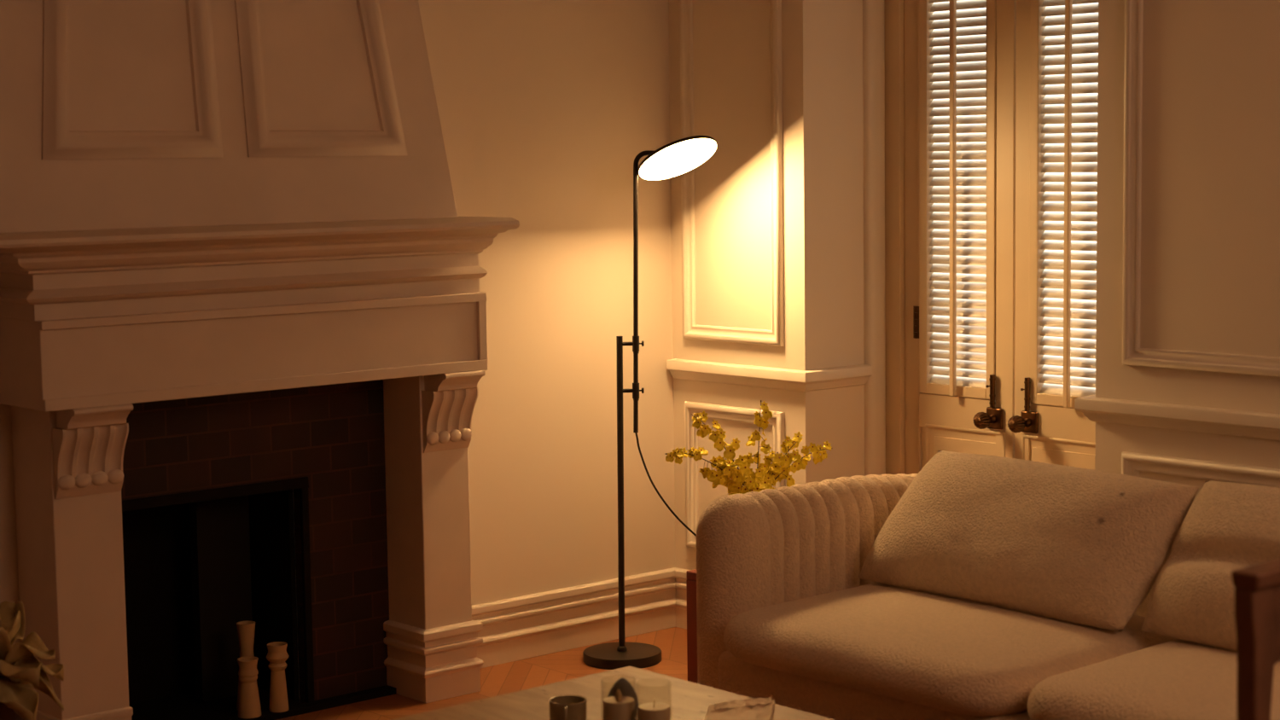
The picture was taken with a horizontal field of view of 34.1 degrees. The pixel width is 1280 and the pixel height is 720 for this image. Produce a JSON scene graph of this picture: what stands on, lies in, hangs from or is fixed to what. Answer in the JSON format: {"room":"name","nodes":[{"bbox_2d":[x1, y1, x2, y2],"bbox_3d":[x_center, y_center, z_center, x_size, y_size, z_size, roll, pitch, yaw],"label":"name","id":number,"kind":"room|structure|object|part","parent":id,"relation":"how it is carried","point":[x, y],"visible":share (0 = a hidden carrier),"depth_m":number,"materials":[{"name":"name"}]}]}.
{"room":"living room","nodes":[
{"label":"living room","id":0,"kind":"room"},
{"bbox_2d":[0,0,675,695],"bbox_3d":[-2.378,-0.248,4.776,6.720,2.750,0.150,-6,7,-41],"label":"wall","id":1,"kind":"structure","parent":0,"point":[547,108],"depth_m":6.56,"materials":[{"name":"paint"}]},
{"bbox_2d":[471,567,690,669],"bbox_3d":[0.059,0.835,6.501,1.255,0.198,0.629,-6,7,-41],"label":"baseboard","id":2,"kind":"structure","parent":1,"relation":"attached to","point":[523,627],"depth_m":6.67,"materials":[{"name":"paint"}]},
{"bbox_2d":[277,627,687,719],"bbox_3d":[0.204,1.348,2.678,7.600,0.100,7.800,-6,7,-41],"label":"floor","id":3,"kind":"structure","parent":0,"point":[504,678],"depth_m":6.32,"materials":[{"name":"brown wood"}]},
{"bbox_2d":[0,0,519,719],"bbox_3d":[-1.173,-0.344,5.627,1.567,2.745,0.799,-6,7,-41],"label":"fireplace","id":4,"kind":"object","parent":3,"relation":"on","point":[241,271],"visible":0.98,"depth_m":5.59,"materials":[{"name":"paint"}]},
{"bbox_3d":[-1.206,0.686,6.031,0.170,0.580,0.040,-6,7,-41],"label":"damper plate","id":5,"kind":"part","parent":4,"relation":"part of","materials":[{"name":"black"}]},
{"bbox_2d":[0,0,458,233],"bbox_3d":[-1.149,-1.032,5.490,1.416,1.350,0.307,-6,7,-41],"label":"hood","id":6,"kind":"object","parent":4,"relation":"attached to","point":[115,114],"depth_m":5.40,"materials":[{"name":"paint"}]},
{"bbox_2d":[236,621,261,710],"bbox_3d":[-1.111,0.865,5.909,0.068,0.248,0.068,-6,7,-41],"label":"candle holder","id":7,"kind":"object","parent":4,"relation":"on","point":[246,630],"visible":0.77,"depth_m":5.89,"materials":[{"name":"wood"}]},
{"bbox_2d":[236,656,261,718],"bbox_3d":[-1.094,0.914,5.839,0.066,0.162,0.066,-6,7,-41],"label":"candle holder","id":8,"kind":"object","parent":4,"relation":"on","point":[248,704],"visible":1,"depth_m":5.82,"materials":[{"name":"wood"}]},
{"bbox_2d":[0,216,519,320],"bbox_3d":[-1.073,-0.249,5.509,1.549,0.216,0.479,-6,7,-41],"label":"mantel shelf","id":9,"kind":"object","parent":4,"relation":"attached to","point":[190,269],"depth_m":5.41,"materials":[{"name":"paint"}]},
{"bbox_2d":[266,641,289,712],"bbox_3d":[-1.021,0.894,5.891,0.064,0.190,0.064,-6,7,-41],"label":"candle holder","id":10,"kind":"object","parent":4,"relation":"on","point":[277,654],"visible":1,"depth_m":5.87,"materials":[{"name":"wood"}]},
{"bbox_2d":[391,666,835,719],"bbox_3d":[-0.046,0.980,4.208,1.091,0.350,1.164,-6,7,-41],"label":"coffee table","id":11,"kind":"object","parent":3,"relation":"on","point":[689,701],"visible":0.6,"depth_m":4.67,"materials":[{"name":"stone"}]},
{"bbox_2d":[548,694,587,719],"bbox_3d":[-0.153,0.752,4.431,0.088,0.062,0.089,-6,7,-41],"label":"candle jar","id":12,"kind":"object","parent":11,"relation":"on","point":[568,706],"visible":1,"depth_m":4.41,"materials":[{"name":"brown ceramic"}]},
{"bbox_3d":[-0.156,0.752,4.385,0.008,0.048,0.029,0,5,3],"label":"handle","id":13,"kind":"part","parent":12,"relation":"part of","materials":[{"name":"green ceramic"}]},
{"bbox_2d":[600,689,636,719],"bbox_3d":[-0.045,0.730,4.455,0.075,0.100,0.075,-6,7,-41],"label":"candle jar","id":14,"kind":"object","parent":11,"relation":"on","point":[617,707],"visible":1,"depth_m":4.43,"materials":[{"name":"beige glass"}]},
{"bbox_2d":[607,677,639,718],"bbox_3d":[-0.038,0.730,4.517,0.071,0.088,0.071,-6,7,-41],"label":"stone ornament","id":15,"kind":"object","parent":11,"relation":"on","point":[625,688],"visible":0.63,"depth_m":4.50,"materials":[{"name":"grey stone"}]},
{"bbox_2d":[635,690,670,719],"bbox_3d":[0.030,0.732,4.431,0.075,0.098,0.075,-6,7,-41],"label":"candle jar","id":16,"kind":"object","parent":11,"relation":"on","point":[654,711],"visible":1,"depth_m":4.41,"materials":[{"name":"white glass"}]},
{"bbox_2d":[704,697,775,719],"bbox_3d":[0.211,0.763,4.496,0.145,0.018,0.265,0,6,7],"label":"paper packet","id":17,"kind":"object","parent":11,"relation":"on","point":[759,708],"visible":1,"depth_m":4.52,"materials":[{"name":"beige paper"}]},
{"bbox_2d":[583,135,717,669],"bbox_3d":[0.132,0.126,6.426,0.638,1.622,0.243,-1,5,0],"label":"floor lamp","id":18,"kind":"object","parent":3,"relation":"on","point":[681,156],"visible":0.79,"depth_m":6.41,"materials":[{"name":"black metal"}]},
{"bbox_3d":[0.223,0.569,6.501,0.469,0.718,0.067,-1,5,-1],"label":"cord","id":19,"kind":"part","parent":18,"relation":"part of","materials":[{"name":"black plastic"}]},
{"bbox_2d":[639,138,716,180],"bbox_3d":[0.115,-0.611,6.354,0.251,0.126,0.219,-6,7,-41],"label":"diffuser","id":20,"kind":"object","parent":18,"relation":"attached to","point":[681,156],"depth_m":6.34,"materials":[{"name":"white plastic"}]},
{"bbox_2d":[686,569,698,683],"bbox_3d":[0.379,0.791,6.117,0.335,0.350,0.350,-6,7,-41],"label":"side table","id":21,"kind":"object","parent":3,"relation":"on","point":[690,575],"visible":0.14,"depth_m":6.12,"materials":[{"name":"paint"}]},
{"bbox_3d":[0.339,0.517,6.103,0.136,0.198,0.136,-6,7,-41],"label":"vase","id":22,"kind":"object","parent":21,"relation":"on","visible":0},
{"bbox_2d":[664,446,757,490],"bbox_3d":[0.210,0.406,6.095,0.271,0.305,0.112,-1,5,1],"label":"orchid spray","id":23,"kind":"object","parent":22,"relation":"in","point":[717,478],"visible":1,"depth_m":6.09,"materials":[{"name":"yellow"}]},
{"bbox_3d":[0.210,0.411,6.098,0.269,0.295,0.079,-1,5,0],"label":"stem","id":24,"kind":"part","parent":23,"relation":"part of","materials":[{"name":"brown"}]},
{"bbox_2d":[691,410,754,494],"bbox_3d":[0.247,0.352,6.109,0.194,0.408,0.098,1,6,16],"label":"orchid spray","id":25,"kind":"object","parent":22,"relation":"in","point":[718,437],"visible":0.94,"depth_m":6.08,"materials":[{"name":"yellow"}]},
{"bbox_2d":[709,455,753,494],"bbox_3d":[0.280,0.418,6.103,0.145,0.279,0.111,-1,5,-6],"label":"orchid spray","id":26,"kind":"object","parent":22,"relation":"in","point":[727,471],"visible":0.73,"depth_m":6.08,"materials":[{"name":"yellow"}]},
{"bbox_2d":[743,400,774,491],"bbox_3d":[0.342,0.336,6.105,0.101,0.438,0.117,-6,7,-41],"label":"orchid spray","id":27,"kind":"object","parent":22,"relation":"in","point":[762,421],"visible":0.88,"depth_m":6.09,"materials":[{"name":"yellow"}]},
{"bbox_3d":[0.343,0.337,6.104,0.067,0.438,0.080,-6,7,-41],"label":"stem","id":28,"kind":"part","parent":27,"relation":"part of","materials":[{"name":"brown"}]},
{"bbox_2d":[744,450,781,492],"bbox_3d":[0.360,0.411,6.102,0.122,0.290,0.098,-3,6,-23],"label":"orchid spray","id":29,"kind":"object","parent":22,"relation":"in","point":[773,468],"visible":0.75,"depth_m":6.10,"materials":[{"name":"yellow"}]},
{"bbox_2d":[758,431,802,490],"bbox_3d":[0.394,0.382,6.101,0.151,0.346,0.092,-3,6,-25],"label":"orchid spray","id":30,"kind":"object","parent":22,"relation":"in","point":[788,445],"visible":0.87,"depth_m":6.08,"materials":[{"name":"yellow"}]},
{"bbox_3d":[0.402,0.389,6.103,0.139,0.332,0.061,-2,6,-16],"label":"stem","id":31,"kind":"part","parent":30,"relation":"part of","materials":[{"name":"brown"}]},
{"bbox_2d":[752,440,831,487],"bbox_3d":[0.443,0.395,6.089,0.226,0.321,0.120,1,6,16],"label":"orchid spray","id":32,"kind":"object","parent":22,"relation":"in","point":[800,462],"visible":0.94,"depth_m":6.08,"materials":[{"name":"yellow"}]},
{"bbox_3d":[0.446,0.399,6.112,0.231,0.309,0.070,-1,5,-2],"label":"stem","id":33,"kind":"part","parent":32,"relation":"part of","materials":[{"name":"brown"}]},
{"bbox_2d":[696,473,1279,719],"bbox_3d":[1.164,0.735,4.841,1.026,0.682,2.310,-6,7,-41],"label":"sofa","id":34,"kind":"object","parent":3,"relation":"on","point":[785,613],"visible":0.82,"depth_m":4.99,"materials":[{"name":"fabric"}]},
{"bbox_3d":[0.507,0.649,5.677,0.900,0.652,0.180,-6,7,-41],"label":"arm","id":35,"kind":"part","parent":34,"relation":"part of","materials":[{"name":"fabric"}]},
{"bbox_3d":[1.193,0.894,4.880,0.955,0.267,1.960,-6,7,-41],"label":"seat","id":36,"kind":"part","parent":34,"relation":"part of","materials":[{"name":"fabric"}]},
{"bbox_2d":[723,582,1176,715],"bbox_3d":[0.761,0.682,5.151,0.818,0.130,0.933,-6,7,-41],"label":"seat cushion","id":37,"kind":"object","parent":34,"relation":"on","point":[932,654],"depth_m":4.93,"materials":[{"name":"fabric"}]},
{"bbox_2d":[858,450,1199,632],"bbox_3d":[0.949,0.440,5.278,0.306,0.358,0.915,-6,7,-41],"label":"pillow","id":38,"kind":"object","parent":34,"relation":"on","point":[1072,544],"visible":1,"depth_m":5.13,"materials":[{"name":"fabric"}]},
{"bbox_2d":[1027,639,1279,719],"bbox_3d":[1.402,0.740,4.418,0.828,0.136,0.983,-6,7,-41],"label":"seat cushion","id":39,"kind":"object","parent":34,"relation":"on","point":[1178,679],"depth_m":4.42,"materials":[{"name":"fabric"}]},
{"bbox_2d":[1140,480,1279,651],"bbox_3d":[1.538,0.492,4.617,0.322,0.358,0.882,-6,7,-41],"label":"pillow","id":40,"kind":"object","parent":34,"relation":"on","point":[1228,527],"visible":0.77,"depth_m":4.77,"materials":[{"name":"fabric"}]},
{"bbox_2d":[1231,558,1279,719],"bbox_3d":[1.252,0.771,3.337,0.433,0.894,0.443,-6,7,-41],"label":"armchair","id":41,"kind":"object","parent":3,"relation":"on","point":[1257,590],"visible":1,"depth_m":3.32,"materials":[{"name":"brown wood"}]},
{"bbox_3d":[0.986,0.788,3.368,0.067,0.862,0.036,-6,7,-41],"label":"leg","id":42,"kind":"part","parent":41,"relation":"part of","materials":[{"name":"brown wood"}]},
{"bbox_3d":[1.113,0.332,3.439,0.423,0.034,0.052,-6,7,-41],"label":"rail","id":43,"kind":"part","parent":41,"relation":"part of","materials":[{"name":"brown wood"}]},
{"bbox_3d":[1.120,0.421,3.458,0.360,0.164,0.022,-6,7,-41],"label":"panel","id":44,"kind":"part","parent":41,"relation":"part of","materials":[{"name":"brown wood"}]},
{"bbox_3d":[-1.474,0.946,4.799,0.210,0.345,0.210,-6,7,-41],"label":"floor vase","id":45,"kind":"object","parent":3,"relation":"on","visible":0},
{"bbox_2d":[0,600,63,719],"bbox_3d":[-1.456,0.686,4.745,0.246,0.292,0.241,0,5,4],"label":"dried flowers","id":46,"kind":"object","parent":45,"relation":"in","point":[20,672],"visible":1,"depth_m":4.74,"materials":[{"name":"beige plant"}]},
{"bbox_2d":[668,0,1279,570],"bbox_3d":[2.640,-0.272,4.296,0.420,2.750,7.200,-6,7,-41],"label":"wall","id":47,"kind":"structure","parent":0,"point":[1210,211],"depth_m":6.36,"materials":[{"name":"paint"}]},
{"bbox_2d":[679,0,784,346],"bbox_3d":[0.282,-0.819,6.590,0.022,1.532,0.448,-6,7,-41],"label":"trim","id":48,"kind":"structure","parent":47,"relation":"attached to","point":[775,336],"depth_m":6.62,"materials":[{"name":"paint"}]},
{"bbox_2d":[684,401,785,548],"bbox_3d":[0.299,0.390,6.705,0.022,0.482,0.445,-6,7,-41],"label":"trim","id":49,"kind":"structure","parent":47,"relation":"attached to","point":[714,411],"depth_m":6.83,"materials":[{"name":"paint"}]},
{"bbox_2d":[666,358,872,391],"bbox_3d":[0.410,0.040,6.725,0.302,0.066,0.634,-6,7,-41],"label":"trim","id":50,"kind":"structure","parent":47,"relation":"attached to","point":[837,377],"depth_m":6.56,"materials":[{"name":"paint"}]},
{"bbox_2d":[862,0,885,476],"bbox_3d":[0.747,-0.261,6.610,0.084,2.340,0.026,-6,7,-41],"label":"trim","id":51,"kind":"structure","parent":47,"relation":"attached to","point":[873,10],"depth_m":6.58,"materials":[{"name":"paint"}]},
{"bbox_2d":[884,0,918,474],"bbox_3d":[1.155,-0.235,6.264,0.053,2.342,1.087,-6,7,-41],"label":"trim","id":52,"kind":"structure","parent":47,"relation":"attached to","point":[901,16],"depth_m":6.59,"materials":[{"name":"paint"}]},
{"bbox_2d":[913,0,1016,472],"bbox_3d":[0.972,-0.213,6.402,0.130,2.261,0.392,-6,7,-41],"label":"door","id":53,"kind":"structure","parent":47,"relation":"in","point":[964,316],"depth_m":6.40,"materials":[{"name":"paint"}]},
{"bbox_3d":[0.957,-0.549,6.387,0.016,1.330,0.017,-6,7,-41],"label":"tilt rod","id":54,"kind":"part","parent":53,"relation":"part of","materials":[{"name":"paint"}]},
{"bbox_3d":[0.983,-0.581,6.411,0.041,1.391,0.300,-6,7,-41],"label":"shutter frame","id":55,"kind":"part","parent":53,"relation":"part of","materials":[{"name":"paint"}]},
{"bbox_3d":[1.018,0.514,6.492,0.037,0.612,0.358,-6,7,-41],"label":"panel","id":56,"kind":"part","parent":53,"relation":"part of","materials":[{"name":"paint"}]},
{"bbox_3d":[1.044,0.182,6.326,0.080,0.053,0.053,-6,7,-41],"label":"knob","id":57,"kind":"part","parent":53,"relation":"part of","materials":[{"name":"brown metal"}]},
{"bbox_3d":[1.079,0.178,6.354,0.012,0.066,0.062,-6,7,-41],"label":"lock plate","id":58,"kind":"part","parent":53,"relation":"part of","materials":[{"name":"brown metal"}]},
{"bbox_2d":[1007,0,1098,470],"bbox_3d":[1.238,-0.189,6.101,0.130,2.261,0.400,-6,7,-41],"label":"door","id":59,"kind":"structure","parent":47,"relation":"in","point":[1056,328],"depth_m":6.15,"materials":[{"name":"paint"}]},
{"bbox_3d":[1.132,0.190,6.227,0.080,0.053,0.053,-6,7,-41],"label":"knob","id":60,"kind":"part","parent":59,"relation":"part of","materials":[{"name":"brown metal"}]},
{"bbox_3d":[1.167,0.186,6.255,0.012,0.066,0.062,-6,7,-41],"label":"lock plate","id":61,"kind":"part","parent":59,"relation":"part of","materials":[{"name":"brown metal"}]},
{"bbox_3d":[1.268,-0.554,6.088,0.041,1.391,0.302,-6,7,-41],"label":"shutter frame","id":62,"kind":"part","parent":59,"relation":"part of","materials":[{"name":"paint"}]},
{"bbox_3d":[1.273,0.538,6.205,0.037,0.612,0.364,-6,7,-41],"label":"panel","id":63,"kind":"part","parent":59,"relation":"part of","materials":[{"name":"paint"}]},
{"bbox_3d":[1.242,-0.522,6.065,0.016,1.330,0.017,-6,7,-41],"label":"tilt rod","id":64,"kind":"part","parent":59,"relation":"part of","materials":[{"name":"paint"}]},
{"bbox_2d":[1074,395,1279,440],"bbox_3d":[3.119,0.295,3.662,0.302,0.066,5.547,-6,7,-41],"label":"trim","id":65,"kind":"structure","parent":47,"relation":"attached to","point":[1259,425],"depth_m":5.39,"materials":[{"name":"paint"}]},
{"bbox_2d":[1121,451,1279,488],"bbox_3d":[1.887,0.541,4.910,0.022,0.480,1.813,-6,7,-41],"label":"trim","id":66,"kind":"structure","parent":47,"relation":"attached to","point":[1131,463],"depth_m":5.39,"materials":[{"name":"paint"}]},
{"bbox_2d":[1122,0,1279,377],"bbox_3d":[1.869,-0.682,4.793,0.022,1.508,1.813,-6,7,-41],"label":"trim","id":67,"kind":"structure","parent":47,"relation":"attached to","point":[1132,354],"depth_m":5.46,"materials":[{"name":"paint"}]}
]}

